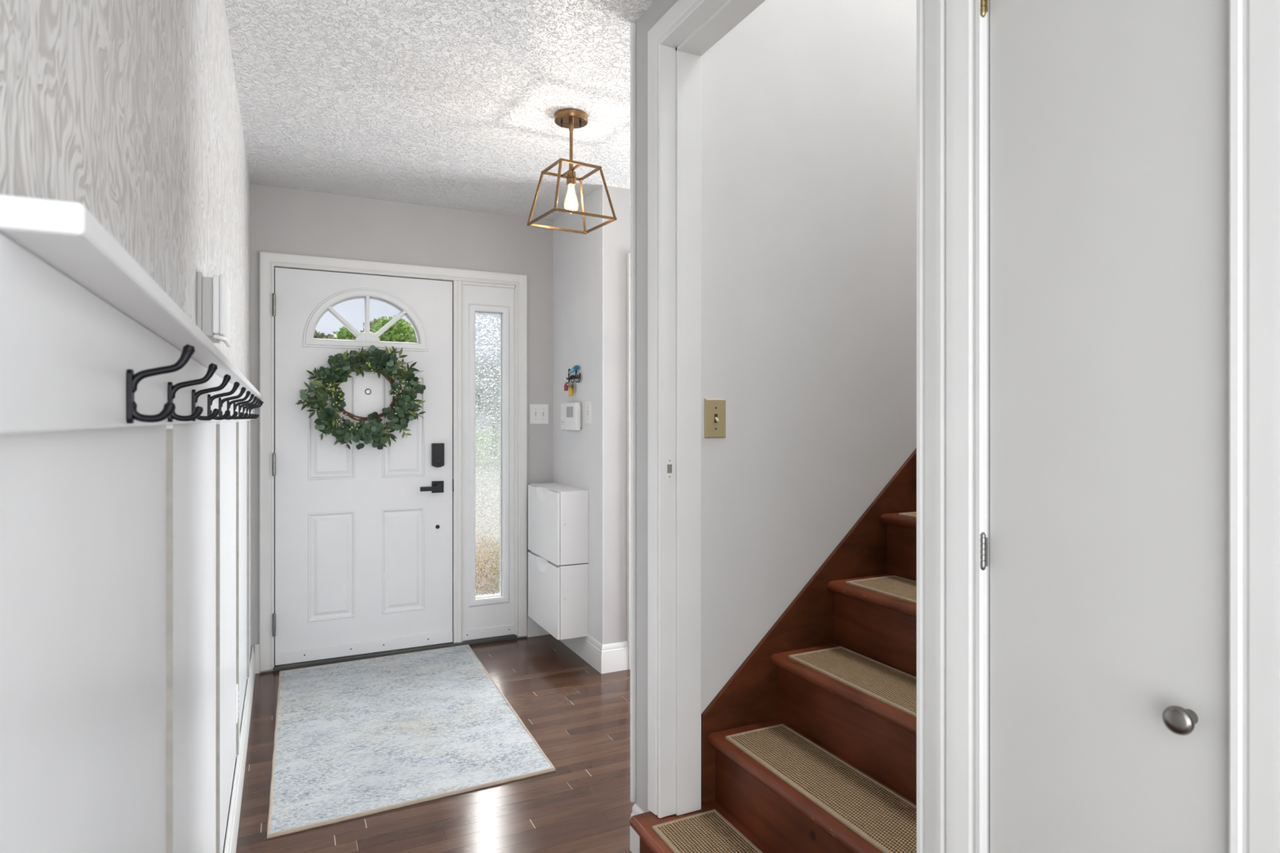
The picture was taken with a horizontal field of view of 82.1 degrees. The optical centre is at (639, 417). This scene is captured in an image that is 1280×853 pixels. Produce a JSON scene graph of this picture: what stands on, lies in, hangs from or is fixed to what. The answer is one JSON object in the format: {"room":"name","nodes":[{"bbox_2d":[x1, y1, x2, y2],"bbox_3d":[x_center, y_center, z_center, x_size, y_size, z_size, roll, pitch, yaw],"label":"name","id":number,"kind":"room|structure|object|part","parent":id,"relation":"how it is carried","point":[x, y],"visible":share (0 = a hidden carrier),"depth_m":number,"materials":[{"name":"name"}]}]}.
{"room":"entrance hallway","nodes":[
{"label":"entrance hallway","id":0,"kind":"room"},
{"bbox_2d":[0,0,250,382],"bbox_3d":[-0.533,0.045,0.586,0.150,2.450,7.020,0,0,-26],"label":"wall","id":1,"kind":"structure","parent":0,"point":[126,111],"depth_m":0.86,"materials":[{"name":"paper"}]},
{"bbox_2d":[0,419,251,852],"bbox_3d":[-0.484,0.570,0.665,0.006,1.200,6.620,0,0,-26],"label":"wall panel","id":2,"kind":"object","parent":1,"relation":"attached to","point":[83,512],"visible":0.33,"depth_m":0.68,"materials":[{"name":"white paint"}]},
{"bbox_2d":[235,684,238,724],"bbox_3d":[-1.339,0.947,2.440,0.008,0.114,0.074,0,0,-26],"label":"wall outlet","id":3,"kind":"object","parent":2,"relation":"attached to","point":[237,685],"visible":1,"depth_m":2.41,"materials":[{"name":"white plastic"}]},
{"bbox_2d":[0,232,254,434],"bbox_3d":[-1.035,-0.043,1.815,0.020,0.103,4.070,0,0,-26],"label":"board","id":4,"kind":"object","parent":1,"relation":"attached to","point":[66,353],"visible":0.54,"depth_m":0.49,"materials":[{"name":"white paint"}]},
{"bbox_2d":[126,344,195,423],"bbox_3d":[-0.446,-0.032,0.684,0.054,0.075,0.014,0,0,-26],"label":"coat hook","id":5,"kind":"object","parent":4,"relation":"attached to","point":[133,380],"visible":1,"depth_m":0.68,"materials":[{"name":"black metal"}]},
{"bbox_2d":[167,363,217,422],"bbox_3d":[-0.562,-0.032,0.922,0.054,0.075,0.014,0,0,-26],"label":"coat hook","id":6,"kind":"object","parent":4,"relation":"attached to","point":[172,389],"visible":0.87,"depth_m":0.92,"materials":[{"name":"black metal"}]},
{"bbox_2d":[191,373,231,421],"bbox_3d":[-0.677,-0.032,1.161,0.054,0.075,0.014,0,0,-26],"label":"coat hook","id":7,"kind":"object","parent":4,"relation":"attached to","point":[195,395],"visible":0.87,"depth_m":1.16,"materials":[{"name":"black metal"}]},
{"bbox_2d":[207,382,239,420],"bbox_3d":[-0.793,-0.032,1.399,0.054,0.075,0.014,0,0,-26],"label":"coat hook","id":8,"kind":"object","parent":4,"relation":"attached to","point":[210,399],"visible":0.91,"depth_m":1.40,"materials":[{"name":"black metal"}]},
{"bbox_2d":[218,386,246,419],"bbox_3d":[-0.909,-0.032,1.637,0.054,0.075,0.014,0,0,-26],"label":"coat hook","id":9,"kind":"object","parent":4,"relation":"attached to","point":[243,389],"visible":0.87,"depth_m":1.63,"materials":[{"name":"black metal"}]},
{"bbox_2d":[226,391,250,419],"bbox_3d":[-1.025,-0.032,1.876,0.054,0.075,0.014,0,0,-26],"label":"coat hook","id":10,"kind":"object","parent":4,"relation":"attached to","point":[248,393],"visible":0.85,"depth_m":1.87,"materials":[{"name":"black metal"}]},
{"bbox_2d":[233,393,254,419],"bbox_3d":[-1.140,-0.032,2.114,0.054,0.075,0.014,0,0,-26],"label":"coat hook","id":11,"kind":"object","parent":4,"relation":"attached to","point":[252,396],"visible":0.76,"depth_m":2.11,"materials":[{"name":"black metal"}]},
{"bbox_2d":[238,395,257,419],"bbox_3d":[-1.256,-0.032,2.353,0.054,0.075,0.014,0,0,-26],"label":"coat hook","id":12,"kind":"object","parent":4,"relation":"attached to","point":[255,397],"visible":0.7,"depth_m":2.35,"materials":[{"name":"black metal"}]},
{"bbox_2d":[242,398,259,419],"bbox_3d":[-1.372,-0.032,2.591,0.054,0.075,0.014,0,0,-26],"label":"coat hook","id":13,"kind":"object","parent":4,"relation":"attached to","point":[257,399],"visible":0.68,"depth_m":2.59,"materials":[{"name":"black metal"}]},
{"bbox_2d":[245,400,262,419],"bbox_3d":[-1.488,-0.032,2.829,0.054,0.075,0.014,0,0,-26],"label":"coat hook","id":14,"kind":"object","parent":4,"relation":"attached to","point":[260,401],"visible":0.7,"depth_m":2.83,"materials":[{"name":"black metal"}]},
{"bbox_2d":[248,401,263,418],"bbox_3d":[-1.603,-0.032,3.068,0.054,0.075,0.014,0,0,-26],"label":"coat hook","id":15,"kind":"object","parent":4,"relation":"attached to","point":[262,402],"visible":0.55,"depth_m":3.07,"materials":[{"name":"black metal"}]},
{"bbox_2d":[0,194,262,399],"bbox_3d":[-1.108,-0.103,2.006,0.055,0.018,3.640,0,0,-26],"label":"wall ledge","id":16,"kind":"object","parent":1,"relation":"attached to","point":[64,235],"visible":0.75,"depth_m":0.46,"materials":[{"name":"white paint"}]},
{"bbox_2d":[166,423,178,852],"bbox_3d":[-0.650,0.574,1.022,0.008,1.132,0.067,0,0,-26],"label":"trim","id":17,"kind":"structure","parent":1,"relation":"attached to","point":[172,430],"depth_m":1.00,"materials":[{"name":"white paint"}]},
{"bbox_2d":[196,271,231,347],"bbox_3d":[-0.858,-0.214,1.484,0.048,0.128,0.190,0,0,-26],"label":"door chime","id":18,"kind":"object","parent":1,"relation":"attached to","point":[213,294],"visible":0.88,"depth_m":1.41,"materials":[{"name":"white plastic"}]},
{"bbox_2d":[216,421,222,852],"bbox_3d":[-1.006,0.574,1.755,0.008,1.132,0.067,0,0,-26],"label":"trim","id":19,"kind":"structure","parent":1,"relation":"attached to","point":[219,424],"depth_m":1.73,"materials":[{"name":"white paint"}]},
{"bbox_2d":[235,420,239,758],"bbox_3d":[-1.362,0.574,2.488,0.008,1.132,0.067,0,0,-26],"label":"trim","id":20,"kind":"structure","parent":1,"relation":"attached to","point":[237,422],"depth_m":2.46,"materials":[{"name":"white paint"}]},
{"bbox_2d":[223,645,255,852],"bbox_3d":[-0.473,1.200,0.671,0.014,0.140,6.620,0,0,-26],"label":"baseboard","id":21,"kind":"structure","parent":1,"relation":"attached to","point":[230,846],"depth_m":2.45,"materials":[{"name":"white paint"}]},
{"bbox_2d":[247,419,249,678],"bbox_3d":[-1.718,0.574,3.221,0.008,1.132,0.067,0,0,-26],"label":"trim","id":22,"kind":"structure","parent":1,"relation":"attached to","point":[248,420],"depth_m":3.19,"materials":[{"name":"white paint"}]},
{"bbox_2d":[250,183,553,672],"bbox_3d":[-1.246,0.055,4.058,1.600,2.430,0.150,0,0,-26],"label":"wall","id":23,"kind":"structure","parent":0,"point":[283,220],"depth_m":3.98,"materials":[{"name":"grey paint"}]},
{"bbox_2d":[254,644,260,674],"bbox_3d":[-1.901,1.198,3.649,0.024,0.145,0.015,0,0,-26],"label":"baseboard","id":24,"kind":"structure","parent":23,"relation":"attached to","point":[256,646],"depth_m":3.64,"materials":[{"name":"white paint"}]},
{"bbox_2d":[274,269,275,662],"bbox_3d":[-1.470,0.255,3.952,0.891,2.031,0.046,0,0,-26],"label":"trim","id":25,"kind":"structure","parent":23,"relation":"attached to","point":[274,269],"depth_m":3.74,"materials":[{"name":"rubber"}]},
{"bbox_2d":[271,267,453,665],"bbox_3d":[-1.442,0.243,3.885,0.901,2.001,0.107,0,0,-26],"label":"door","id":26,"kind":"structure","parent":23,"relation":"in","point":[363,536],"depth_m":3.88,"materials":[{"name":"white paint"}]},
{"bbox_2d":[295,345,426,449],"bbox_3d":[-1.438,-0.105,3.810,0.639,0.549,0.094,0,0,-26],"label":"wreath","id":27,"kind":"object","parent":26,"relation":"attached to","point":[372,359],"visible":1,"depth_m":3.81,"materials":[{"name":"green plant"}]},
{"bbox_3d":[-1.439,-0.524,3.884,0.627,0.324,0.015,0,0,-26],"label":"fanlight frame","id":28,"kind":"part","parent":26,"relation":"part of","materials":[{"name":"white paint"}]},
{"bbox_3d":[-1.133,0.385,3.981,0.114,0.024,0.010,0,0,-26],"label":"lever","id":29,"kind":"part","parent":26,"relation":"part of","materials":[{"name":"black metal"}]},
{"bbox_2d":[258,251,527,671],"bbox_3d":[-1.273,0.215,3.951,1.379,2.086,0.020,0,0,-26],"label":"door frame","id":30,"kind":"structure","parent":23,"relation":"in","point":[267,260],"depth_m":3.72,"materials":[{"name":"white paint"}]},
{"bbox_2d":[273,634,516,671],"bbox_3d":[-1.305,1.259,4.017,1.253,0.022,0.172,0,0,-26],"label":"threshold","id":31,"kind":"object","parent":23,"relation":"attached to","point":[362,656],"depth_m":3.90,"materials":[{"name":"metal"}]},
{"bbox_2d":[452,280,462,643],"bbox_3d":[-1.034,0.255,4.127,0.047,2.031,0.112,0,0,-26],"label":"trim","id":32,"kind":"structure","parent":23,"relation":"attached to","point":[456,285],"depth_m":4.08,"materials":[{"name":"white paint"}]},
{"bbox_2d":[462,284,514,640],"bbox_3d":[-0.867,0.243,4.190,0.306,2.009,0.066,0,0,-26],"label":"window","id":33,"kind":"structure","parent":23,"relation":"in","point":[488,312],"depth_m":4.18,"materials":[{"name":"glass"}]},
{"bbox_3d":[-0.859,0.211,4.175,0.239,1.706,0.030,0,0,-26],"label":"frame","id":34,"kind":"part","parent":33,"relation":"part of","materials":[{"name":"white paint"}]},
{"bbox_3d":[-0.867,0.211,4.193,0.173,1.640,0.005,0,0,-26],"label":"pane","id":35,"kind":"part","parent":33,"relation":"part of","materials":[{"name":"clear glass"}]},
{"bbox_2d":[462,281,515,641],"bbox_3d":[-0.854,0.243,4.164,0.309,2.009,0.014,0,0,-26],"label":"trim","id":36,"kind":"structure","parent":23,"relation":"attached to","point":[463,282],"depth_m":4.22,"materials":[{"name":"white paint"}]},
{"bbox_2d":[529,404,548,423],"bbox_3d":[-0.586,-0.022,4.286,0.114,0.116,0.017,0,0,-26],"label":"light switch","id":37,"kind":"object","parent":23,"relation":"attached to","point":[539,413],"visible":1,"depth_m":4.29,"materials":[{"name":"white plastic"}]},
{"bbox_2d":[235,634,635,852],"bbox_3d":[1.165,1.320,1.494,4.100,0.100,6.870,0,0,-26],"label":"floor","id":38,"kind":"structure","parent":0,"point":[578,715],"depth_m":2.50,"materials":[{"name":"brown wood"}]},
{"bbox_2d":[266,644,555,838],"bbox_3d":[-1.040,1.265,3.151,0.974,0.010,1.640,0,0,-26],"label":"entry rug","id":39,"kind":"object","parent":38,"relation":"on","point":[354,739],"visible":1,"depth_m":2.88,"materials":[{"name":"grey fabric"}]},
{"bbox_2d":[629,448,916,852],"bbox_3d":[1.423,-0.076,2.164,2.750,2.692,0.986,0,0,-26],"label":"staircase","id":40,"kind":"structure","parent":38,"relation":"on","point":[876,738],"depth_m":2.07,"materials":[{"name":"brown wood"}]},
{"bbox_2d":[652,808,762,852],"bbox_3d":[0.285,1.086,1.653,0.196,0.007,0.755,0,0,-26],"label":"mat","id":41,"kind":"object","parent":40,"relation":"on","point":[706,832],"visible":1,"depth_m":1.91,"materials":[{"name":"carpet"}]},
{"bbox_2d":[725,723,916,852],"bbox_3d":[0.491,0.891,1.753,0.196,0.007,0.755,0,0,-26],"label":"mat","id":42,"kind":"object","parent":40,"relation":"on","point":[883,818],"visible":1,"depth_m":1.77,"materials":[{"name":"carpet"}]},
{"bbox_2d":[788,646,916,718],"bbox_3d":[0.687,0.696,1.848,0.196,0.007,0.755,0,0,-26],"label":"mat","id":43,"kind":"object","parent":40,"relation":"on","point":[892,686],"visible":0.52,"depth_m":1.99,"materials":[{"name":"carpet"}]},
{"bbox_2d":[845,575,916,604],"bbox_3d":[0.880,0.501,1.942,0.196,0.007,0.755,0,0,-26],"label":"mat","id":44,"kind":"object","parent":40,"relation":"on","point":[894,586],"visible":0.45,"depth_m":2.17,"materials":[{"name":"carpet"}]},
{"bbox_2d":[897,511,916,518],"bbox_3d":[1.073,0.306,2.036,0.196,0.007,0.755,0,0,-26],"label":"mat","id":45,"kind":"object","parent":40,"relation":"on","point":[913,514],"visible":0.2,"depth_m":2.31,"materials":[{"name":"carpet"}]},
{"bbox_2d":[224,0,655,221],"bbox_3d":[1.197,-1.220,1.426,4.100,0.120,7.020,0,0,-26],"label":"ceiling","id":46,"kind":"structure","parent":0,"point":[446,104],"depth_m":2.63,"materials":[{"name":"white paint"}]},
{"bbox_2d":[526,108,617,234],"bbox_3d":[-0.264,-0.954,2.817,0.261,0.413,0.261,0,0,-31],"label":"ceiling lamp","id":47,"kind":"object","parent":46,"relation":"attached to","point":[571,118],"visible":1,"depth_m":2.80,"materials":[{"name":"gold metal"}]},
{"bbox_3d":[-0.264,-0.838,2.817,0.058,0.108,0.058,0,0,-26],"label":"bulb","id":48,"kind":"part","parent":47,"relation":"part of","materials":[{"name":"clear glass"}]},
{"bbox_3d":[-0.264,-1.040,2.817,0.018,0.188,0.018,0,0,-26],"label":"stem","id":49,"kind":"part","parent":47,"relation":"part of","materials":[{"name":"gold metal"}]},
{"bbox_2d":[566,170,576,186],"bbox_3d":[-0.264,-0.919,2.817,0.036,0.054,0.036,0,0,-26],"label":"socket","id":50,"kind":"object","parent":47,"relation":"attached to","point":[571,175],"depth_m":2.80,"materials":[{"name":"gold metal"}]},
{"bbox_2d":[553,185,603,644],"bbox_3d":[-0.347,0.055,3.996,0.003,2.430,0.747,0,0,-26],"label":"wall","id":51,"kind":"structure","parent":0,"point":[578,258],"depth_m":3.90,"materials":[{"name":"grey paint"}]},
{"bbox_2d":[528,551,588,639],"bbox_3d":[-0.455,0.951,4.022,0.170,0.377,0.511,0,0,-26],"label":"cabinet","id":52,"kind":"object","parent":51,"relation":"attached to","point":[558,595],"visible":1,"depth_m":3.82,"materials":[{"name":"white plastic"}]},
{"bbox_3d":[-0.524,0.952,3.989,0.018,0.369,0.506,0,0,-26],"label":"flap door","id":53,"kind":"part","parent":52,"relation":"part of","materials":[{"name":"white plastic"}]},
{"bbox_2d":[528,482,588,565],"bbox_3d":[-0.455,0.568,4.022,0.170,0.378,0.511,0,0,-26],"label":"cabinet","id":54,"kind":"object","parent":51,"relation":"attached to","point":[558,513],"visible":1,"depth_m":3.82,"materials":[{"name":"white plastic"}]},
{"bbox_3d":[-0.524,0.569,3.989,0.018,0.370,0.506,0,0,-26],"label":"flap door","id":55,"kind":"part","parent":54,"relation":"part of","materials":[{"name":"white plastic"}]},
{"bbox_2d":[560,402,581,430],"bbox_3d":[-0.375,-0.007,4.006,0.039,0.149,0.240,0,0,-26],"label":"thermostat","id":56,"kind":"object","parent":51,"relation":"attached to","point":[571,412],"visible":1,"depth_m":3.96,"materials":[{"name":"white plastic"}]},
{"bbox_2d":[566,368,580,383],"bbox_3d":[-0.366,-0.229,3.998,0.033,0.085,0.213,0,0,-26],"label":"key rack","id":57,"kind":"object","parent":51,"relation":"attached to","point":[571,377],"visible":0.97,"depth_m":3.98,"materials":[{"name":"black metal"}]},
{"bbox_2d":[564,380,573,396],"bbox_3d":[-0.389,-0.160,4.019,0.024,0.092,0.110,0,0,-26],"label":"bunch","id":58,"kind":"object","parent":57,"relation":"hanging from","point":[566,387],"visible":1,"depth_m":4.00,"materials":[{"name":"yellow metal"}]},
{"bbox_2d":[568,364,579,373],"bbox_3d":[-0.360,-0.261,3.969,0.028,0.041,0.125,0,0,-26],"label":"fob","id":59,"kind":"object","parent":57,"relation":"on","point":[576,367],"visible":1,"depth_m":3.93,"materials":[{"name":"plastic"}]},
{"bbox_2d":[526,612,628,674],"bbox_3d":[-0.358,1.200,3.983,0.162,0.140,0.801,0,0,-36],"label":"baseboard","id":60,"kind":"structure","parent":51,"relation":"attached to","point":[611,657],"depth_m":3.71,"materials":[{"name":"white paint"}]},
{"bbox_2d":[585,401,591,424],"bbox_3d":[-0.276,-0.026,3.827,0.017,0.118,0.074,0,0,-26],"label":"light switch","id":61,"kind":"object","parent":51,"relation":"attached to","point":[588,404],"visible":1,"depth_m":3.82,"materials":[{"name":"white plastic"}]},
{"bbox_2d":[603,185,630,644],"bbox_3d":[0.663,0.055,4.570,2.315,2.430,0.897,0,0,-26],"label":"wall","id":62,"kind":"structure","parent":0,"point":[616,234],"depth_m":3.69,"materials":[{"name":"grey paint"}]},
{"bbox_2d":[626,253,630,669],"bbox_3d":[0.342,0.218,3.906,0.898,2.103,0.018,0,0,-26],"label":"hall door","id":63,"kind":"structure","parent":62,"relation":"in","point":[628,254],"depth_m":3.70,"materials":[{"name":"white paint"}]},
{"bbox_2d":[701,0,916,713],"bbox_3d":[1.423,-1.180,2.748,3.040,4.900,0.100,0,0,-26],"label":"wall","id":64,"kind":"structure","parent":0,"point":[809,107],"depth_m":2.24,"materials":[{"name":"white paint"}]},
{"bbox_2d":[662,0,765,817],"bbox_3d":[0.308,0.026,1.624,0.115,2.123,0.947,0,0,-26],"label":"door frame","id":65,"kind":"structure","parent":64,"relation":"attached to","point":[682,52],"depth_m":2.01,"materials":[{"name":"white paint"}]},
{"bbox_3d":[0.080,0.139,2.007,0.031,0.066,0.001,0,0,-26],"label":"strike plate","id":66,"kind":"part","parent":65,"relation":"part of","materials":[{"name":"white paint"}]},
{"bbox_2d":[704,398,725,438],"bbox_3d":[0.218,0.002,2.097,0.070,0.113,0.017,0,0,-26],"label":"light switch","id":67,"kind":"object","parent":64,"relation":"attached to","point":[714,408],"visible":1,"depth_m":2.10,"materials":[{"name":"beige plastic"}]},
{"bbox_2d":[647,0,945,852],"bbox_3d":[0.251,0.005,1.591,0.018,2.166,1.024,0,0,-26],"label":"doorway","id":68,"kind":"structure","parent":64,"relation":"in","point":[931,14],"depth_m":1.17,"materials":[{"name":"white paint"}]},
{"bbox_2d":[635,0,990,852],"bbox_3d":[2.282,0.055,0.658,2.820,2.430,4.690,0,0,-26],"label":"wall","id":69,"kind":"structure","parent":0,"point":[658,8],"depth_m":2.11,"materials":[{"name":"grey paint"}]},
{"bbox_2d":[630,22,635,802],"bbox_3d":[0.010,-0.016,2.175,0.082,2.288,0.012,0,0,-26],"label":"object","id":70,"kind":"structure","parent":69,"relation":"attached to","point":[633,25],"depth_m":2.15,"materials":[{"name":"white paint"}]},
{"bbox_2d":[630,803,644,852],"bbox_3d":[0.305,1.200,2.252,0.684,0.140,0.122,0,0,-26],"label":"baseboard","id":71,"kind":"structure","parent":69,"relation":"attached to","point":[636,810],"depth_m":2.13,"materials":[{"name":"white paint"}]},
{"bbox_2d":[980,0,1228,852],"bbox_3d":[0.592,0.240,0.946,0.088,2.060,0.351,0,0,-26],"label":"door","id":72,"kind":"structure","parent":69,"relation":"in","point":[1109,118],"depth_m":0.93,"materials":[{"name":"paint"}]},
{"bbox_3d":[0.615,0.342,0.833,0.032,0.032,0.032,0,0,-26],"label":"knob","id":73,"kind":"part","parent":72,"relation":"part of","materials":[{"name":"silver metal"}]},
{"bbox_2d":[945,0,1279,852],"bbox_3d":[0.570,0.221,0.935,0.018,2.099,0.437,0,0,-26],"label":"trim","id":74,"kind":"structure","parent":69,"relation":"attached to","point":[1254,25],"depth_m":0.79,"materials":[{"name":"white paint"}]},
{"label":"outside","id":75,"kind":"structure","parent":0,"visible":0},
{"bbox_3d":[-2.576,1.470,14.462,20.000,0.100,19.730,0,0,-26],"label":"front walk","id":76,"kind":"structure","parent":75,"visible":0},
{"bbox_2d":[370,315,417,342],"bbox_3d":[-6.006,-0.511,18.817,2.489,4.210,2.459,0,0,-26],"label":"tree","id":77,"kind":"object","parent":76,"relation":"on","point":[401,331],"visible":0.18,"depth_m":18.30,"materials":[{"name":"green plant"}]},
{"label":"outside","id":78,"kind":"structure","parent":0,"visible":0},
{"bbox_3d":[-24.898,1.555,51.275,120.000,0.230,66.000,0,0,-26],"label":"lawn","id":79,"kind":"structure","parent":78,"visible":0},
{"bbox_2d":[313,329,333,338],"bbox_3d":[-14.470,-1.150,32.978,2.067,5.555,2.064,0,0,-26],"label":"tree","id":80,"kind":"object","parent":79,"relation":"on","point":[322,335],"visible":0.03,"depth_m":32.78,"materials":[{"name":"green plant"}]},
{"bbox_2d":[332,326,357,339],"bbox_3d":[-11.706,-1.072,29.956,2.058,5.384,2.070,0,0,-26],"label":"tree","id":81,"kind":"object","parent":79,"relation":"on","point":[344,333],"visible":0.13,"depth_m":29.52,"materials":[{"name":"green plant"}]},
{"bbox_2d":[351,317,384,339],"bbox_3d":[-9.164,-0.899,25.355,2.958,5.025,2.653,0,0,-26],"label":"tree","id":82,"kind":"object","parent":79,"relation":"on","point":[375,320],"visible":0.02,"depth_m":24.86,"materials":[{"name":"green plant"}]}
]}

